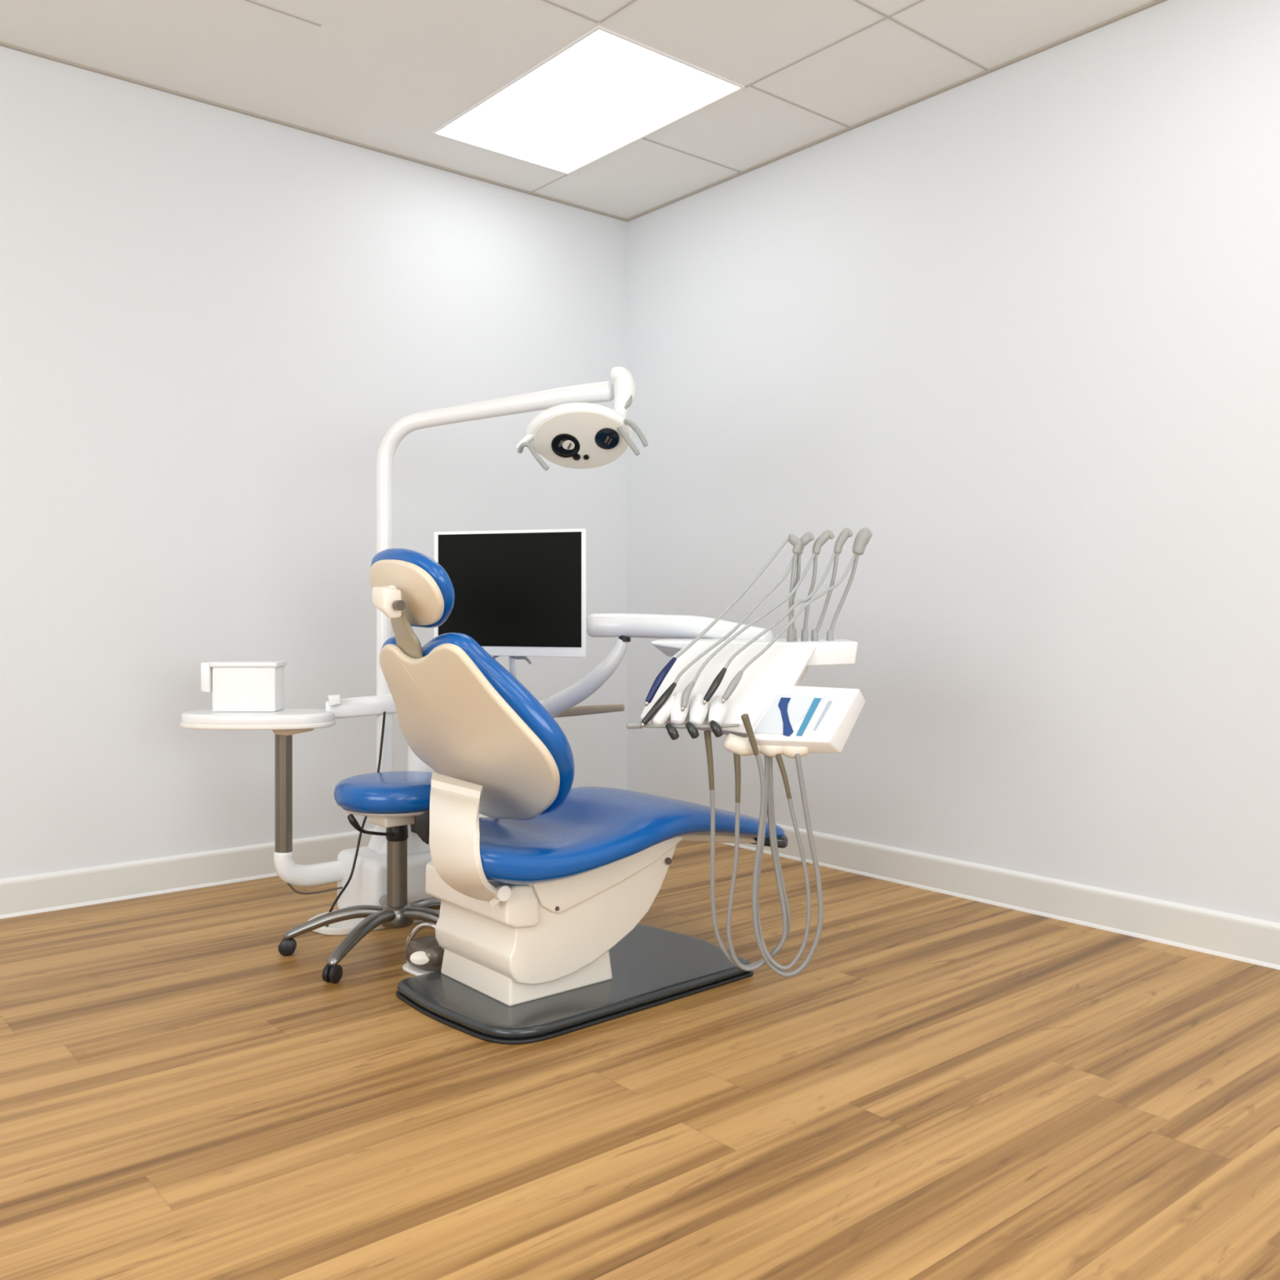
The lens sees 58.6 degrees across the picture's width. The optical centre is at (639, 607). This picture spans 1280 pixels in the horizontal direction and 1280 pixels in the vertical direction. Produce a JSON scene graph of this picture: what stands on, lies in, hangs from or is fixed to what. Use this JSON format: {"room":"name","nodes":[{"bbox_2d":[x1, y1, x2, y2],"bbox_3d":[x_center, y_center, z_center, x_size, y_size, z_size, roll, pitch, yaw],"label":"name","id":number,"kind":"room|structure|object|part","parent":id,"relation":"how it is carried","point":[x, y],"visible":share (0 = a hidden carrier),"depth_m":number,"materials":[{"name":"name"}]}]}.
{"room":"dental clinic","nodes":[
{"label":"dental clinic","id":0,"kind":"room"},
{"bbox_2d":[0,45,626,879],"bbox_3d":[-2.422,-0.432,3.709,6.246,3.125,0.080,0,0,-40],"label":"wall","id":1,"kind":"structure","parent":0,"point":[215,322],"depth_m":4.36,"materials":[{"name":"paint"}]},
{"bbox_2d":[0,813,488,919],"bbox_3d":[-2.421,0.985,3.645,6.166,0.130,0.020,0,0,-40],"label":"baseboard","id":2,"kind":"structure","parent":1,"relation":"attached to","point":[27,895],"depth_m":4.18,"materials":[{"name":"white paint"}]},
{"bbox_2d":[0,41,628,222],"bbox_3d":[-2.422,-1.911,3.647,6.166,0.008,0.016,0,0,-40],"label":"trim","id":3,"kind":"structure","parent":1,"relation":"attached to","point":[2,44],"depth_m":4.50,"materials":[{"name":"beige metal"}]},
{"bbox_2d":[0,0,1154,218],"bbox_3d":[-0.194,-1.955,0.984,6.166,0.080,6.959,0,0,-40],"label":"ceiling","id":4,"kind":"structure","parent":0,"point":[382,74],"depth_m":3.92,"materials":[{"name":"tile"}]},
{"bbox_2d":[244,0,321,26],"bbox_3d":[-2.659,-1.913,2.397,4.200,0.003,0.009,0,0,-40],"label":"trim","id":5,"kind":"structure","parent":4,"relation":"attached to","point":[249,1],"depth_m":3.66,"materials":[{"name":"grey metal"}]},
{"bbox_2d":[531,174,567,192],"bbox_3d":[-0.404,-1.913,5.133,0.004,0.003,0.292,0,0,-40],"label":"trim","id":6,"kind":"structure","parent":4,"relation":"attached to","point":[565,175],"depth_m":5.14,"materials":[{"name":"grey metal"}]},
{"bbox_2d":[542,0,599,22],"bbox_3d":[-2.010,-1.913,2.156,4.885,0.003,0.009,0,0,-40],"label":"trim","id":7,"kind":"structure","parent":4,"relation":"attached to","point":[546,1],"depth_m":3.65,"materials":[{"name":"grey metal"}]},
{"bbox_2d":[431,25,744,174],"bbox_3d":[-0.226,-1.911,4.381,0.679,0.008,1.092,0,0,-40],"label":"recessed light","id":8,"kind":"object","parent":4,"relation":"in","point":[606,91],"visible":1,"depth_m":4.32,"materials":[{"name":"white plastic"}]},
{"bbox_2d":[599,0,636,22],"bbox_3d":[1.647,-1.913,1.600,0.009,0.003,5.540,0,0,-40],"label":"trim","id":9,"kind":"structure","parent":4,"relation":"attached to","point":[628,3],"depth_m":3.65,"materials":[{"name":"grey metal"}]},
{"bbox_2d":[642,137,741,172],"bbox_3d":[0.227,-1.913,4.823,0.559,0.003,0.009,0,0,-40],"label":"trim","id":10,"kind":"structure","parent":4,"relation":"attached to","point":[646,139],"depth_m":4.81,"materials":[{"name":"grey metal"}]},
{"bbox_2d":[750,85,849,127],"bbox_3d":[0.618,-1.913,4.356,0.559,0.003,0.009,0,0,-40],"label":"trim","id":11,"kind":"structure","parent":4,"relation":"attached to","point":[752,86],"depth_m":4.34,"materials":[{"name":"grey metal"}]},
{"bbox_2d":[744,0,924,88],"bbox_3d":[2.172,-1.913,2.056,0.009,0.003,5.565,0,0,-40],"label":"trim","id":12,"kind":"structure","parent":4,"relation":"attached to","point":[919,1],"depth_m":3.85,"materials":[{"name":"grey metal"}]},
{"bbox_2d":[853,0,888,17],"bbox_3d":[0.537,-1.913,3.468,0.685,0.003,0.009,0,0,-40],"label":"trim","id":13,"kind":"structure","parent":4,"relation":"attached to","point":[856,1],"depth_m":3.64,"materials":[{"name":"grey metal"}]},
{"bbox_2d":[888,17,988,71],"bbox_3d":[1.021,-1.913,3.874,0.559,0.003,0.009,0,0,-40],"label":"trim","id":14,"kind":"structure","parent":4,"relation":"attached to","point":[890,18],"depth_m":3.86,"materials":[{"name":"grey metal"}]},
{"bbox_2d":[0,841,1279,1279],"bbox_3d":[-0.194,1.090,0.984,6.166,0.080,6.959,0,0,-40],"label":"floor","id":15,"kind":"structure","parent":0,"point":[948,1087],"depth_m":2.40,"materials":[{"name":"brown wood"}]},
{"bbox_2d":[278,771,440,982],"bbox_3d":[-0.737,0.784,3.520,0.664,0.531,0.661,0,0,-40],"label":"stool","id":16,"kind":"object","parent":15,"relation":"on","point":[393,801],"visible":0.75,"depth_m":3.42,"materials":[{"name":"blue leather"}]},
{"bbox_3d":[-0.922,0.958,3.475,0.319,0.097,0.052,0,0,-9],"label":"leg","id":17,"kind":"part","parent":16,"relation":"part of","materials":[{"name":"metal"}]},
{"bbox_3d":[-0.810,0.958,3.337,0.052,0.097,0.319,0,0,21],"label":"leg","id":18,"kind":"part","parent":16,"relation":"part of","materials":[{"name":"metal"}]},
{"bbox_3d":[-0.802,0.646,3.390,0.033,0.089,0.168,0,0,34],"label":"lever","id":19,"kind":"part","parent":16,"relation":"part of","materials":[{"name":"black plastic"}]},
{"bbox_2d":[333,771,431,813],"bbox_3d":[-0.746,0.561,3.503,0.376,0.084,0.376,0,0,-40],"label":"seat cushion","id":20,"kind":"object","parent":16,"relation":"on","point":[388,792],"depth_m":3.35,"materials":[{"name":"blue leather"}]},
{"bbox_3d":[-0.813,0.958,3.668,0.052,0.097,0.319,0,0,-22],"label":"leg","id":21,"kind":"part","parent":16,"relation":"part of","materials":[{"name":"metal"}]},
{"bbox_3d":[-0.590,0.958,3.423,0.314,0.097,0.052,0,0,27],"label":"leg","id":22,"kind":"part","parent":16,"relation":"part of","materials":[{"name":"metal"}]},
{"bbox_3d":[-0.610,0.958,3.617,0.319,0.097,0.052,0,0,-40],"label":"leg","id":23,"kind":"part","parent":16,"relation":"part of","materials":[{"name":"metal"}]},
{"bbox_2d":[402,922,444,976],"bbox_3d":[-0.600,0.980,3.306,0.168,0.140,0.169,0,0,-40],"label":"foot pedal","id":24,"kind":"object","parent":15,"relation":"on","point":[424,955],"visible":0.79,"depth_m":3.26,"materials":[{"name":"white metal"}]},
{"bbox_2d":[369,547,787,1044],"bbox_3d":[-0.146,0.447,3.261,1.286,1.207,0.833,0,0,-25],"label":"dental chair","id":25,"kind":"object","parent":15,"relation":"on","point":[544,897],"visible":0.99,"depth_m":2.99,"materials":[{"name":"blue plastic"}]},
{"bbox_3d":[-0.599,-0.007,2.830,0.026,0.026,0.024,0,0,-40],"label":"hinge knob","id":26,"kind":"part","parent":25,"relation":"part of","materials":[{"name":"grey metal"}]},
{"bbox_3d":[-0.612,0.098,3.035,0.084,0.220,0.283,0,0,0],"label":"headrest stem","id":27,"kind":"part","parent":25,"relation":"part of","materials":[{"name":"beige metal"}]},
{"bbox_2d":[369,547,454,627],"bbox_3d":[-0.608,-0.052,3.020,0.146,0.210,0.414,0,0,-40],"label":"cushion","id":28,"kind":"object","parent":25,"relation":"on","point":[427,590],"depth_m":2.89,"materials":[{"name":"blue plastic"}]},
{"bbox_2d":[381,632,574,814],"bbox_3d":[-0.433,0.343,3.148,0.422,0.561,0.733,0,0,-40],"label":"cushion","id":29,"kind":"object","parent":25,"relation":"on","point":[492,747],"depth_m":2.96,"materials":[{"name":"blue plastic"}]},
{"bbox_3d":[-0.155,1.027,3.190,0.932,0.026,0.549,0,0,-40],"label":"plate","id":30,"kind":"part","parent":25,"relation":"part of","materials":[{"name":"grey plastic"}]},
{"bbox_3d":[-0.202,0.716,3.228,0.521,0.156,0.402,0,0,-40],"label":"seat frame","id":31,"kind":"part","parent":25,"relation":"part of","materials":[{"name":"beige plastic"}]},
{"bbox_2d":[479,786,784,884],"bbox_3d":[-0.118,0.631,3.299,1.140,0.162,0.580,0,0,-40],"label":"seat cushion","id":32,"kind":"object","parent":25,"relation":"on","point":[597,834],"depth_m":3.11,"materials":[{"name":"blue leather"}]},
{"bbox_2d":[307,527,872,977],"bbox_3d":[-0.220,0.410,3.484,1.823,1.279,0.690,0,0,32],"label":"dental delivery unit","id":33,"kind":"object","parent":15,"relation":"on","point":[767,713],"visible":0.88,"depth_m":3.06,"materials":[{"name":"white plastic"}]},
{"bbox_2d":[179,693,396,886],"bbox_3d":[-1.142,0.606,3.755,0.698,0.641,0.310,0,0,-19],"label":"side table","id":34,"kind":"object","parent":33,"relation":"attached to","point":[284,723],"visible":0.98,"depth_m":3.71,"materials":[{"name":"white plastic"}]},
{"bbox_2d":[200,660,287,711],"bbox_3d":[-1.301,0.257,3.750,0.248,0.162,0.112,0,0,0],"label":"box","id":35,"kind":"object","parent":34,"relation":"on","point":[235,686],"visible":1,"depth_m":3.70,"materials":[{"name":"white plastic"}]},
{"bbox_3d":[-1.286,0.184,3.750,0.218,0.016,0.112,0,0,0],"label":"box lid","id":36,"kind":"part","parent":35,"relation":"part of","materials":[{"name":"white plastic"}]},
{"bbox_2d":[179,708,336,735],"bbox_3d":[-1.244,0.377,3.720,0.433,0.077,0.397,0,0,-40],"label":"tray","id":37,"kind":"object","parent":34,"relation":"on","point":[286,722],"depth_m":3.61,"materials":[{"name":"white plastic"}]},
{"bbox_3d":[-1.169,0.605,3.740,0.055,0.440,0.055,0,0,-40],"label":"post","id":38,"kind":"part","parent":34,"relation":"part of","materials":[{"name":"silver metal"}]},
{"bbox_3d":[-1.037,0.858,3.850,0.409,0.137,0.070,0,0,-40],"label":"elbow arm","id":39,"kind":"part","parent":34,"relation":"part of","materials":[{"name":"white plastic"}]},
{"bbox_2d":[286,882,342,894],"bbox_3d":[-1.053,0.914,3.811,0.276,0.073,0.018,0,0,-36],"label":"tube","id":40,"kind":"object","parent":34,"relation":"attached to","point":[288,884],"visible":0.68,"depth_m":3.78,"materials":[{"name":"black rubber"}]},
{"bbox_2d":[325,711,386,926],"bbox_3d":[-0.953,0.699,3.748,0.103,0.708,0.218,0,0,39],"label":"power cable","id":41,"kind":"object","parent":34,"relation":"hanging from","point":[384,712],"visible":0.71,"depth_m":3.73,"materials":[{"name":"black plastic"}]},
{"bbox_3d":[-0.924,0.328,3.811,0.252,0.080,0.069,0,0,-22],"label":"link arm","id":42,"kind":"part","parent":34,"relation":"part of","materials":[{"name":"white plastic"}]},
{"bbox_2d":[433,528,586,678],"bbox_3d":[-0.391,0.057,3.594,0.474,0.596,0.226,0,0,5],"label":"monitor","id":43,"kind":"object","parent":33,"relation":"attached to","point":[519,594],"visible":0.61,"depth_m":3.48,"materials":[{"name":"white plastic"}]},
{"bbox_3d":[-0.405,0.250,3.616,0.024,0.210,0.190,0,0,-7],"label":"post","id":44,"kind":"part","parent":43,"relation":"part of","materials":[{"name":"white plastic"}]},
{"bbox_2d":[376,366,648,853],"bbox_3d":[-0.440,0.053,3.610,1.008,1.621,0.301,0,0,17],"label":"light","id":45,"kind":"object","parent":33,"relation":"on","point":[572,432],"visible":0.96,"depth_m":3.62,"materials":[{"name":"white plastic"}]},
{"bbox_3d":[-0.325,-0.456,3.433,0.108,0.089,0.029,0,0,25],"label":"handle","id":46,"kind":"part","parent":45,"relation":"part of","materials":[{"name":"grey plastic"}]},
{"bbox_3d":[-0.229,-0.499,3.488,0.040,0.025,0.021,0,0,-12],"label":"bulb","id":47,"kind":"part","parent":45,"relation":"part of","materials":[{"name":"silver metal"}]},
{"bbox_3d":[-0.097,-0.511,3.477,0.018,0.024,0.022,0,0,-40],"label":"bulb","id":48,"kind":"part","parent":45,"relation":"part of","materials":[{"name":"silver metal"}]},
{"bbox_3d":[-0.038,-0.643,3.560,0.029,0.045,0.017,0,0,5],"label":"joint trim","id":49,"kind":"part","parent":45,"relation":"part of","materials":[{"name":"grey plastic"}]},
{"bbox_3d":[-0.044,-0.509,3.434,0.036,0.110,0.115,0,0,-40],"label":"handle","id":50,"kind":"part","parent":45,"relation":"part of","materials":[{"name":"grey plastic"}]},
{"bbox_3d":[-0.025,-0.529,3.445,0.027,0.096,0.139,0,0,-38],"label":"handle","id":51,"kind":"part","parent":45,"relation":"part of","materials":[{"name":"grey plastic"}]},
{"bbox_3d":[-0.412,0.261,3.752,0.808,0.331,0.090,0,0,27],"label":"arm","id":52,"kind":"part","parent":33,"relation":"part of","materials":[{"name":"white plastic"}]},
{"bbox_3d":[0.082,0.319,2.941,0.037,0.043,0.025,0,0,19],"label":"holder knob","id":53,"kind":"part","parent":33,"relation":"part of","materials":[{"name":"grey plastic"}]},
{"bbox_3d":[0.117,0.067,3.493,0.639,0.101,0.112,0,0,29],"label":"arm","id":54,"kind":"part","parent":33,"relation":"part of","materials":[{"name":"white plastic"}]},
{"bbox_3d":[0.117,0.304,2.962,0.282,0.018,0.016,0,0,4],"label":"holder rail","id":55,"kind":"part","parent":33,"relation":"part of","materials":[{"name":"grey metal"}]},
{"bbox_3d":[0.134,0.315,2.941,0.037,0.043,0.025,0,0,19],"label":"holder knob","id":56,"kind":"part","parent":33,"relation":"part of","materials":[{"name":"grey plastic"}]},
{"bbox_3d":[0.196,0.312,2.941,0.037,0.043,0.025,0,0,19],"label":"holder knob","id":57,"kind":"part","parent":33,"relation":"part of","materials":[{"name":"grey plastic"}]},
{"bbox_2d":[644,536,788,706],"bbox_3d":[0.217,0.028,3.052,0.454,0.454,0.023,0,0,-27],"label":"dental handpiece","id":58,"kind":"object","parent":33,"relation":"attached to","point":[661,676],"visible":1,"depth_m":3.02,"materials":[{"name":"blue"}]},
{"bbox_3d":[0.057,0.188,2.968,0.090,0.119,0.022,0,0,-25],"label":"handle","id":59,"kind":"part","parent":58,"relation":"part of","materials":[{"name":"blue plastic"}]},
{"bbox_2d":[640,555,793,727],"bbox_3d":[0.224,0.077,3.061,0.493,0.466,0.036,0,0,-28],"label":"dental handpiece","id":60,"kind":"object","parent":33,"relation":"attached to","point":[664,698],"visible":1,"depth_m":3.03,"materials":[{"name":"grey plastic"}]},
{"bbox_3d":[0.052,0.249,2.966,0.099,0.108,0.027,0,0,-22],"label":"handle","id":61,"kind":"part","parent":60,"relation":"part of","materials":[{"name":"grey plastic"}]},
{"bbox_2d":[723,733,760,755],"bbox_3d":[0.270,0.357,2.980,0.105,0.058,0.048,0,0,0],"label":"socket","id":62,"kind":"object","parent":33,"relation":"attached to","point":[748,744],"depth_m":2.96,"materials":[{"name":"beige plastic"}]},
{"bbox_2d":[680,552,815,711],"bbox_3d":[0.303,0.055,3.072,0.460,0.427,0.040,0,0,-30],"label":"dental handpiece","id":63,"kind":"object","parent":33,"relation":"attached to","point":[686,692],"visible":1,"depth_m":3.04,"materials":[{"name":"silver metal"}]},
{"bbox_3d":[0.126,0.226,2.971,0.020,0.069,0.055,0,0,36],"label":"handle","id":64,"kind":"part","parent":63,"relation":"part of","materials":[{"name":"grey plastic"}]},
{"bbox_2d":[650,638,857,666],"bbox_3d":[0.327,0.127,3.278,0.573,0.070,0.261,0,0,6],"label":"tray","id":65,"kind":"object","parent":33,"relation":"on","point":[788,651],"depth_m":3.12,"materials":[{"name":"white plastic"}]},
{"bbox_2d":[702,551,835,705],"bbox_3d":[0.364,0.047,3.079,0.474,0.409,0.036,0,0,-34],"label":"dental handpiece","id":66,"kind":"object","parent":33,"relation":"attached to","point":[717,680],"visible":1,"depth_m":3.04,"materials":[{"name":"grey"}]},
{"bbox_3d":[0.199,0.200,2.967,0.073,0.088,0.024,0,0,-33],"label":"handle","id":67,"kind":"part","parent":66,"relation":"part of","materials":[{"name":"grey plastic"}]},
{"bbox_2d":[760,745,783,757],"bbox_3d":[0.341,0.361,2.980,0.083,0.056,0.048,0,0,0],"label":"socket","id":68,"kind":"object","parent":33,"relation":"attached to","point":[768,751],"depth_m":2.96,"materials":[{"name":"beige plastic"}]},
{"bbox_2d":[721,553,856,703],"bbox_3d":[0.414,0.045,3.098,0.498,0.406,0.033,0,0,-37],"label":"dental handpiece","id":69,"kind":"object","parent":33,"relation":"attached to","point":[735,682],"visible":1,"depth_m":3.06,"materials":[{"name":"silver metal"}]},
{"bbox_3d":[0.245,0.202,2.967,0.070,0.078,0.025,0,0,-35],"label":"handle","id":70,"kind":"part","parent":69,"relation":"part of","materials":[{"name":"grey plastic"}]},
{"bbox_3d":[0.425,-0.041,3.160,0.026,0.235,0.011,0,0,0],"label":"whip arm","id":71,"kind":"part","parent":33,"relation":"part of"},
{"bbox_2d":[782,746,808,758],"bbox_3d":[0.400,0.365,2.980,0.083,0.056,0.048,0,0,0],"label":"socket","id":72,"kind":"object","parent":33,"relation":"attached to","point":[793,752],"depth_m":2.96,"materials":[{"name":"beige plastic"}]},
{"bbox_3d":[0.433,-0.039,3.180,0.030,0.236,0.011,0,0,0],"label":"whip arm","id":73,"kind":"part","parent":33,"relation":"part of"},
{"bbox_3d":[0.446,0.293,3.030,0.338,0.172,0.174,0,0,0],"label":"control panel","id":74,"kind":"part","parent":33,"relation":"part of","materials":[{"name":"white plastic"}]},
{"bbox_3d":[0.478,-0.039,3.200,0.043,0.238,0.011,0,0,0],"label":"whip arm","id":75,"kind":"part","parent":33,"relation":"part of"},
{"bbox_3d":[0.526,-0.039,3.220,0.074,0.243,0.011,0,0,0],"label":"whip arm","id":76,"kind":"part","parent":33,"relation":"part of"},
{"bbox_3d":[0.580,-0.039,3.240,0.090,0.246,0.011,0,0,0],"label":"whip arm","id":77,"kind":"part","parent":33,"relation":"part of"},
{"bbox_2d":[626,0,1279,923],"bbox_3d":[2.201,-0.432,2.989,0.080,3.125,6.959,0,0,-40],"label":"wall","id":78,"kind":"structure","parent":0,"point":[1015,326],"depth_m":3.99,"materials":[{"name":"paint"}]},
{"bbox_2d":[626,0,1167,221],"bbox_3d":[2.169,-1.911,2.952,0.016,0.008,6.942,0,0,-40],"label":"trim","id":79,"kind":"structure","parent":78,"relation":"attached to","point":[1154,2],"depth_m":4.27,"materials":[{"name":"beige metal"}]},
{"bbox_2d":[720,823,1279,969],"bbox_3d":[2.169,0.985,2.949,0.020,0.130,6.938,0,0,-40],"label":"baseboard","id":80,"kind":"structure","parent":78,"relation":"attached to","point":[1255,941],"depth_m":3.85,"materials":[{"name":"white paint"}]}
]}

